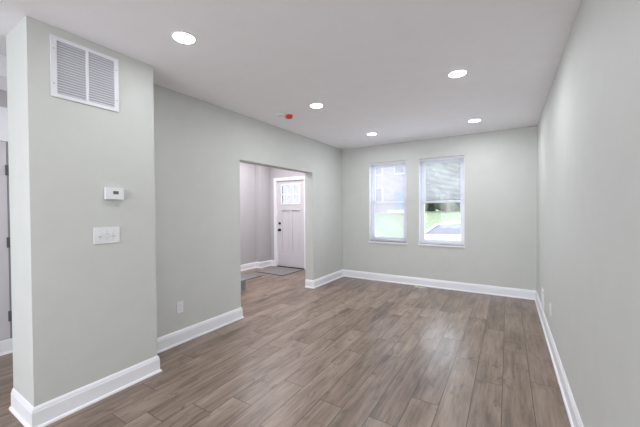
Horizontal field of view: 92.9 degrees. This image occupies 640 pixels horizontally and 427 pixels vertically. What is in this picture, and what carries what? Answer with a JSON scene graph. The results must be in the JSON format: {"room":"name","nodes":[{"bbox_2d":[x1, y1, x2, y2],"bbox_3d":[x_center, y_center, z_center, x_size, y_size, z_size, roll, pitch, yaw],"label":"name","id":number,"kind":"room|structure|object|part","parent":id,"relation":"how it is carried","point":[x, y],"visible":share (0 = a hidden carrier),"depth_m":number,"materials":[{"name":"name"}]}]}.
{"room":"empty living room","nodes":[
{"label":"empty living room","id":0,"kind":"room"},
{"bbox_2d":[0,55,6,90],"bbox_3d":[-3.216,-1.138,1.555,0.390,0.160,5.700,0,1,32],"label":"wall","id":1,"kind":"structure","parent":0,"point":[3,64],"depth_m":2.39,"materials":[{"name":"white paint"}]},
{"bbox_2d":[0,90,7,340],"bbox_3d":[-3.841,0.081,1.964,0.300,2.600,5.700,0,1,32],"label":"wall","id":2,"kind":"structure","parent":0,"point":[3,94],"depth_m":2.94,"materials":[{"name":"paint"}]},
{"bbox_2d":[0,106,7,141],"bbox_3d":[-3.231,-0.856,2.640,0.025,0.325,0.920,0,1,32],"label":"trim","id":3,"kind":"structure","parent":2,"relation":"attached to","point":[3,110],"depth_m":2.93,"materials":[{"name":"white paint"}]},
{"bbox_2d":[0,141,11,339],"bbox_3d":[-3.215,0.269,2.670,0.023,1.915,0.714,0,1,32],"label":"door","id":4,"kind":"structure","parent":2,"relation":"in","point":[5,252],"depth_m":2.94,"materials":[{"name":"paint"}]},
{"bbox_2d":[0,338,12,355],"bbox_3d":[-3.694,1.311,1.895,0.026,0.140,5.700,0,1,32],"label":"baseboard","id":5,"kind":"structure","parent":2,"relation":"attached to","point":[6,347],"depth_m":2.95,"materials":[{"name":"white paint"}]},
{"bbox_2d":[6,16,156,406],"bbox_3d":[-1.784,0.061,2.357,0.408,2.600,0.796,0,1,32],"label":"wall","id":6,"kind":"structure","parent":0,"point":[84,312],"depth_m":2.11,"materials":[{"name":"beige paint"}]},
{"bbox_2d":[50,34,118,111],"bbox_3d":[-1.655,-0.976,2.163,0.012,0.400,0.407,0,1,32],"label":"air vent","id":7,"kind":"object","parent":6,"relation":"in","point":[80,74],"visible":1,"depth_m":2.14,"materials":[{"name":"white metal"}]},
{"bbox_3d":[-1.703,-0.973,2.087,0.007,0.344,0.162,0,1,32],"label":"louver panel","id":8,"kind":"part","parent":7,"relation":"part of","materials":[{"name":"metal"}]},
{"bbox_3d":[-1.608,-0.976,2.241,0.007,0.344,0.164,0,1,32],"label":"louver panel","id":9,"kind":"part","parent":7,"relation":"part of","materials":[{"name":"metal"}]},
{"bbox_2d":[93,227,119,243],"bbox_3d":[-1.588,0.162,2.270,0.016,0.120,0.170,0,1,32],"label":"light switch","id":10,"kind":"object","parent":6,"relation":"attached to","point":[102,235],"visible":1,"depth_m":2.27,"materials":[{"name":"white plastic"}]},
{"bbox_2d":[104,187,123,199],"bbox_3d":[-1.559,-0.151,2.303,0.030,0.088,0.124,0,1,32],"label":"thermostat","id":11,"kind":"object","parent":6,"relation":"attached to","point":[109,192],"visible":1,"depth_m":2.29,"materials":[{"name":"white plastic"}]},
{"bbox_2d":[9,307,243,426],"bbox_3d":[-1.467,1.281,2.942,0.534,0.140,2.139,0,1,32],"label":"baseboard","id":12,"kind":"structure","parent":6,"relation":"attached to","point":[42,415],"depth_m":2.26,"materials":[{"name":"white paint"}]},
{"bbox_2d":[153,83,342,337],"bbox_3d":[-0.835,0.027,4.315,0.163,2.600,4.662,0,1,32],"label":"wall","id":13,"kind":"structure","parent":0,"point":[200,146],"depth_m":3.52,"materials":[{"name":"beige paint"}]},
{"bbox_2d":[176,301,182,313],"bbox_3d":[-1.452,0.972,3.156,0.008,0.114,0.074,0,1,32],"label":"wall outlet","id":14,"kind":"object","parent":13,"relation":"attached to","point":[179,305],"visible":1,"depth_m":3.15,"materials":[{"name":"white plastic"}]},
{"bbox_2d":[305,269,342,288],"bbox_3d":[0.111,1.229,5.824,0.189,0.140,1.138,0,1,32],"label":"baseboard","id":15,"kind":"structure","parent":13,"relation":"attached to","point":[323,280],"depth_m":5.59,"materials":[{"name":"white paint"}]},
{"bbox_2d":[240,162,255,264],"bbox_3d":[-2.269,0.008,6.334,0.280,2.600,3.110,0,1,32],"label":"wall","id":16,"kind":"structure","parent":0,"point":[247,171],"depth_m":7.03,"materials":[{"name":"paint"}]},
{"bbox_2d":[241,260,273,270],"bbox_3d":[-1.789,1.229,6.777,0.205,0.140,1.926,0,1,38],"label":"baseboard","id":17,"kind":"structure","parent":16,"relation":"attached to","point":[263,264],"depth_m":7.21,"materials":[{"name":"white paint"}]},
{"bbox_2d":[255,165,270,261],"bbox_3d":[-1.378,-0.012,7.382,0.135,2.600,0.390,0,1,32],"label":"wall","id":18,"kind":"structure","parent":0,"point":[262,173],"depth_m":7.29,"materials":[{"name":"paint"}]},
{"bbox_2d":[0,266,570,426],"bbox_3d":[-1.348,1.417,2.388,6.000,0.120,9.400,0,1,32],"label":"floor","id":19,"kind":"structure","parent":0,"point":[343,351],"depth_m":2.62,"materials":[{"name":"laminate"}]},
{"bbox_2d":[241,278,245,290],"bbox_3d":[-2.041,1.062,5.108,1.130,0.525,1.150,0,1,32],"label":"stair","id":20,"kind":"structure","parent":19,"relation":"on","point":[243,280],"depth_m":5.21,"materials":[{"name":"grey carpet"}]},
{"bbox_2d":[241,273,260,279],"bbox_3d":[-1.713,1.302,6.173,0.700,0.010,0.800,0,1,32],"label":"door mat","id":21,"kind":"object","parent":19,"relation":"on","point":[246,276],"visible":0.34,"depth_m":6.25,"materials":[{"name":"grey fabric"}]},
{"bbox_2d":[255,266,301,275],"bbox_3d":[-0.909,1.287,6.846,0.800,0.010,0.730,0,1,34],"label":"door mat","id":22,"kind":"object","parent":19,"relation":"on","point":[281,271],"visible":1,"depth_m":6.83,"materials":[{"name":"grey fabric"}]},
{"bbox_2d":[270,167,304,259],"bbox_3d":[-0.523,-0.016,7.201,2.340,2.600,0.200,0,1,32],"label":"wall","id":23,"kind":"structure","parent":0,"point":[274,172],"depth_m":7.46,"materials":[{"name":"paint"}]},
{"bbox_2d":[273,176,305,269],"bbox_3d":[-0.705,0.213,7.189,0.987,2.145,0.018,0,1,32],"label":"trim","id":24,"kind":"structure","parent":23,"relation":"attached to","point":[275,180],"depth_m":7.39,"materials":[{"name":"white paint"}]},
{"bbox_2d":[278,180,304,269],"bbox_3d":[-0.683,0.253,7.227,0.840,2.065,0.132,0,1,32],"label":"door","id":25,"kind":"structure","parent":23,"relation":"in","point":[290,193],"depth_m":7.23,"materials":[{"name":"paint"}]},
{"bbox_3d":[-0.683,-0.458,7.240,0.535,0.445,0.004,0,1,32],"label":"pane","id":26,"kind":"part","parent":25,"relation":"part of","materials":[{"name":"clear glass"}]},
{"bbox_3d":[-0.700,-0.457,7.213,0.575,0.485,0.012,0,1,32],"label":"lite frame","id":27,"kind":"part","parent":25,"relation":"part of","materials":[{"name":"white paint"}]},
{"bbox_2d":[0,0,580,149],"bbox_3d":[-1.367,-1.302,2.349,6.000,0.120,9.400,0,1,32],"label":"ceiling","id":28,"kind":"structure","parent":0,"point":[381,67],"depth_m":2.38,"materials":[{"name":"paint"}]},
{"bbox_2d":[171,31,196,43],"bbox_3d":[-0.960,-1.236,2.147,0.168,0.013,0.168,0,1,32],"label":"recessed light","id":29,"kind":"object","parent":28,"relation":"in","point":[184,37],"visible":1,"depth_m":2.13,"materials":[{"name":"white plastic"}]},
{"bbox_2d":[276,113,292,118],"bbox_3d":[-0.459,-1.250,3.917,0.210,0.040,0.140,0,1,-3],"label":"smoke detector base","id":30,"kind":"object","parent":28,"relation":"attached to","point":[288,116],"visible":1,"depth_m":3.90,"materials":[{"name":"white plastic"}]},
{"bbox_3d":[-0.494,-1.262,3.915,0.140,0.016,0.140,0,1,32],"label":"plate","id":31,"kind":"part","parent":30,"relation":"part of","materials":[{"name":"white plastic"}]},
{"bbox_2d":[309,103,323,107],"bbox_3d":[-0.041,-1.262,3.573,0.168,0.013,0.168,0,1,32],"label":"recessed light","id":32,"kind":"object","parent":28,"relation":"in","point":[313,105],"visible":1,"depth_m":3.54,"materials":[{"name":"white"}]},
{"bbox_2d":[311,104,321,107],"bbox_3d":[-0.041,-1.260,3.573,0.144,0.010,0.144,0,1,32],"label":"diffuser","id":33,"kind":"object","parent":32,"relation":"attached to","point":[312,105],"depth_m":3.55,"materials":[{"name":"white plastic"}]},
{"bbox_2d":[448,69,467,77],"bbox_3d":[1.243,-1.259,2.750,0.168,0.013,0.168,0,1,32],"label":"recessed light","id":34,"kind":"object","parent":28,"relation":"in","point":[460,72],"visible":1,"depth_m":2.73,"materials":[{"name":"white"}]},
{"bbox_2d":[449,71,465,76],"bbox_3d":[1.243,-1.258,2.750,0.144,0.010,0.144,0,1,32],"label":"diffuser","id":35,"kind":"object","parent":34,"relation":"attached to","point":[453,73],"depth_m":2.74,"materials":[{"name":"white plastic"}]},
{"bbox_2d":[468,119,480,121],"bbox_3d":[2.147,-1.286,4.228,0.168,0.013,0.168,0,1,32],"label":"recessed light","id":36,"kind":"object","parent":28,"relation":"in","point":[471,120],"visible":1,"depth_m":4.19,"materials":[{"name":"white plastic"}]},
{"bbox_2d":[342,126,536,290],"bbox_3d":[1.851,-0.009,5.558,3.426,2.600,0.278,0,1,32],"label":"wall","id":37,"kind":"structure","parent":0,"point":[500,249],"depth_m":5.01,"materials":[{"name":"beige paint"}]},
{"bbox_2d":[368,163,406,244],"bbox_3d":[1.308,-0.206,5.811,0.752,1.541,0.178,0,1,32],"label":"window","id":38,"kind":"structure","parent":37,"relation":"in","point":[371,186],"depth_m":5.94,"materials":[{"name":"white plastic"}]},
{"bbox_3d":[1.291,0.551,5.785,0.752,0.028,0.093,0,1,32],"label":"sill","id":39,"kind":"part","parent":38,"relation":"part of","materials":[{"name":"white paint"}]},
{"bbox_2d":[370,160,405,241],"bbox_3d":[1.286,-0.226,5.775,0.698,1.498,0.040,0,1,32],"label":"mini blind","id":40,"kind":"object","parent":38,"relation":"attached to","point":[373,171],"visible":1,"depth_m":5.77,"materials":[{"name":"white plastic"}]},
{"bbox_3d":[1.295,0.513,5.791,0.692,0.018,0.026,0,1,32],"label":"rail","id":41,"kind":"part","parent":40,"relation":"part of","materials":[{"name":"white plastic"}]},
{"bbox_3d":[1.338,-0.565,5.858,0.644,0.742,0.030,0,1,32],"label":"sash","id":42,"kind":"part","parent":38,"relation":"part of","materials":[{"name":"white plastic"}]},
{"bbox_3d":[1.326,0.130,5.840,0.644,0.727,0.030,0,1,32],"label":"sash","id":43,"kind":"part","parent":38,"relation":"part of","materials":[{"name":"clear glass"}]},
{"bbox_2d":[343,269,535,299],"bbox_3d":[1.849,1.223,5.403,3.263,0.140,0.026,0,1,32],"label":"baseboard","id":44,"kind":"structure","parent":37,"relation":"attached to","point":[459,286],"depth_m":5.21,"materials":[{"name":"white paint"}]},
{"bbox_2d":[418,155,464,247],"bbox_3d":[2.123,-0.202,5.307,0.764,1.535,0.178,0,1,32],"label":"window","id":45,"kind":"structure","parent":37,"relation":"in","point":[431,242],"depth_m":5.32,"materials":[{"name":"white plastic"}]},
{"bbox_3d":[2.106,0.552,5.281,0.764,0.028,0.093,0,1,32],"label":"sill","id":46,"kind":"part","parent":45,"relation":"part of","materials":[{"name":"white paint"}]},
{"bbox_2d":[420,155,463,201],"bbox_3d":[2.099,-0.589,5.267,0.710,0.757,0.040,0,1,32],"label":"mini blind","id":47,"kind":"object","parent":45,"relation":"attached to","point":[453,158],"visible":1,"depth_m":5.26,"materials":[{"name":"white plastic"}]},
{"bbox_3d":[1.873,-0.583,5.399,0.002,0.712,0.002,0,1,32],"label":"ladder cord","id":48,"kind":"part","parent":47,"relation":"part of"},
{"bbox_3d":[2.105,-0.220,5.277,0.704,0.018,0.026,0,1,32],"label":"rail","id":49,"kind":"part","parent":47,"relation":"part of","materials":[{"name":"white plastic"}]},
{"bbox_3d":[2.153,-0.559,5.355,0.656,0.739,0.030,0,1,32],"label":"sash","id":50,"kind":"part","parent":45,"relation":"part of","materials":[{"name":"white plastic"}]},
{"bbox_3d":[2.141,0.133,5.336,0.656,0.724,0.030,0,1,32],"label":"sash","id":51,"kind":"part","parent":45,"relation":"part of","materials":[{"name":"white plastic"}]},
{"bbox_2d":[537,0,639,426],"bbox_3d":[1.095,0.062,0.853,0.234,2.600,9.400,0,1,32],"label":"wall","id":52,"kind":"structure","parent":0,"point":[588,127],"depth_m":1.53,"materials":[{"name":"beige paint"}]},
{"bbox_2d":[541,288,543,309],"bbox_3d":[2.711,1.036,3.705,0.012,0.230,0.180,0,1,32],"label":"air vent","id":53,"kind":"object","parent":52,"relation":"in","point":[542,291],"visible":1,"depth_m":3.65,"materials":[{"name":"white plastic"}]},
{"bbox_2d":[535,291,583,426],"bbox_3d":[0.930,1.294,0.837,0.026,0.140,8.762,0,1,32],"label":"baseboard","id":54,"kind":"structure","parent":52,"relation":"attached to","point":[570,405],"depth_m":2.38,"materials":[{"name":"white paint"}]},
{"label":"outside","id":55,"kind":"structure","parent":0,"visible":0},
{"bbox_2d":[375,209,459,237],"bbox_3d":[17.311,0.453,47.037,100.000,2.300,61.800,0,1,32],"label":"lawn","id":56,"kind":"structure","parent":55,"point":[432,218],"depth_m":25.47,"materials":[{"name":"green plant"}]},
{"bbox_2d":[375,166,403,211],"bbox_3d":[7.371,-4.303,34.458,8.100,8.400,6.300,0,1,32],"label":"house","id":57,"kind":"structure","parent":56,"relation":"on","point":[377,208],"depth_m":31.88,"materials":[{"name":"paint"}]},
{"bbox_3d":[6.168,-2.017,32.518,0.940,1.340,0.015,0,1,32],"label":"pane","id":58,"kind":"part","parent":57,"relation":"part of","materials":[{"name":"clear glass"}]},
{"bbox_3d":[8.165,-1.364,31.328,1.000,2.000,0.080,0,1,32],"label":"door","id":59,"kind":"part","parent":57,"relation":"part of","materials":[{"name":"white paint"}]},
{"bbox_2d":[425,164,459,210],"bbox_3d":[18.168,-3.627,36.827,18.782,8.087,4.799,0,1,32],"label":"hedge","id":60,"kind":"object","parent":56,"relation":"on","point":[428,206],"visible":0.09,"depth_m":37.54,"materials":[{"name":"green plant"}]},
{"bbox_2d":[427,162,459,212],"bbox_3d":[13.230,-3.620,30.787,4.267,7.058,4.523,0,1,32],"label":"tree","id":61,"kind":"object","parent":56,"relation":"on","point":[447,205],"visible":0.18,"depth_m":30.06,"materials":[{"name":"green plant"}]},
{"bbox_3d":[13.224,-4.426,30.776,4.267,5.447,4.523,0,1,32],"label":"crown","id":62,"kind":"part","parent":61,"relation":"part of","materials":[{"name":"green plant"}]},
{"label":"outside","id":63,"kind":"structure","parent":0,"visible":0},
{"bbox_3d":[-0.766,1.803,17.789,48.000,0.110,7.000,0,1,32],"label":"street","id":64,"kind":"object","parent":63,"visible":0},
{"bbox_2d":[425,221,459,239],"bbox_3d":[5.927,1.035,11.287,4.420,1.515,1.854,0,1,32],"label":"parked car","id":65,"kind":"object","parent":64,"relation":"on","point":[444,230],"visible":0.05,"depth_m":11.21,"materials":[{"name":"white paint"}]}
]}

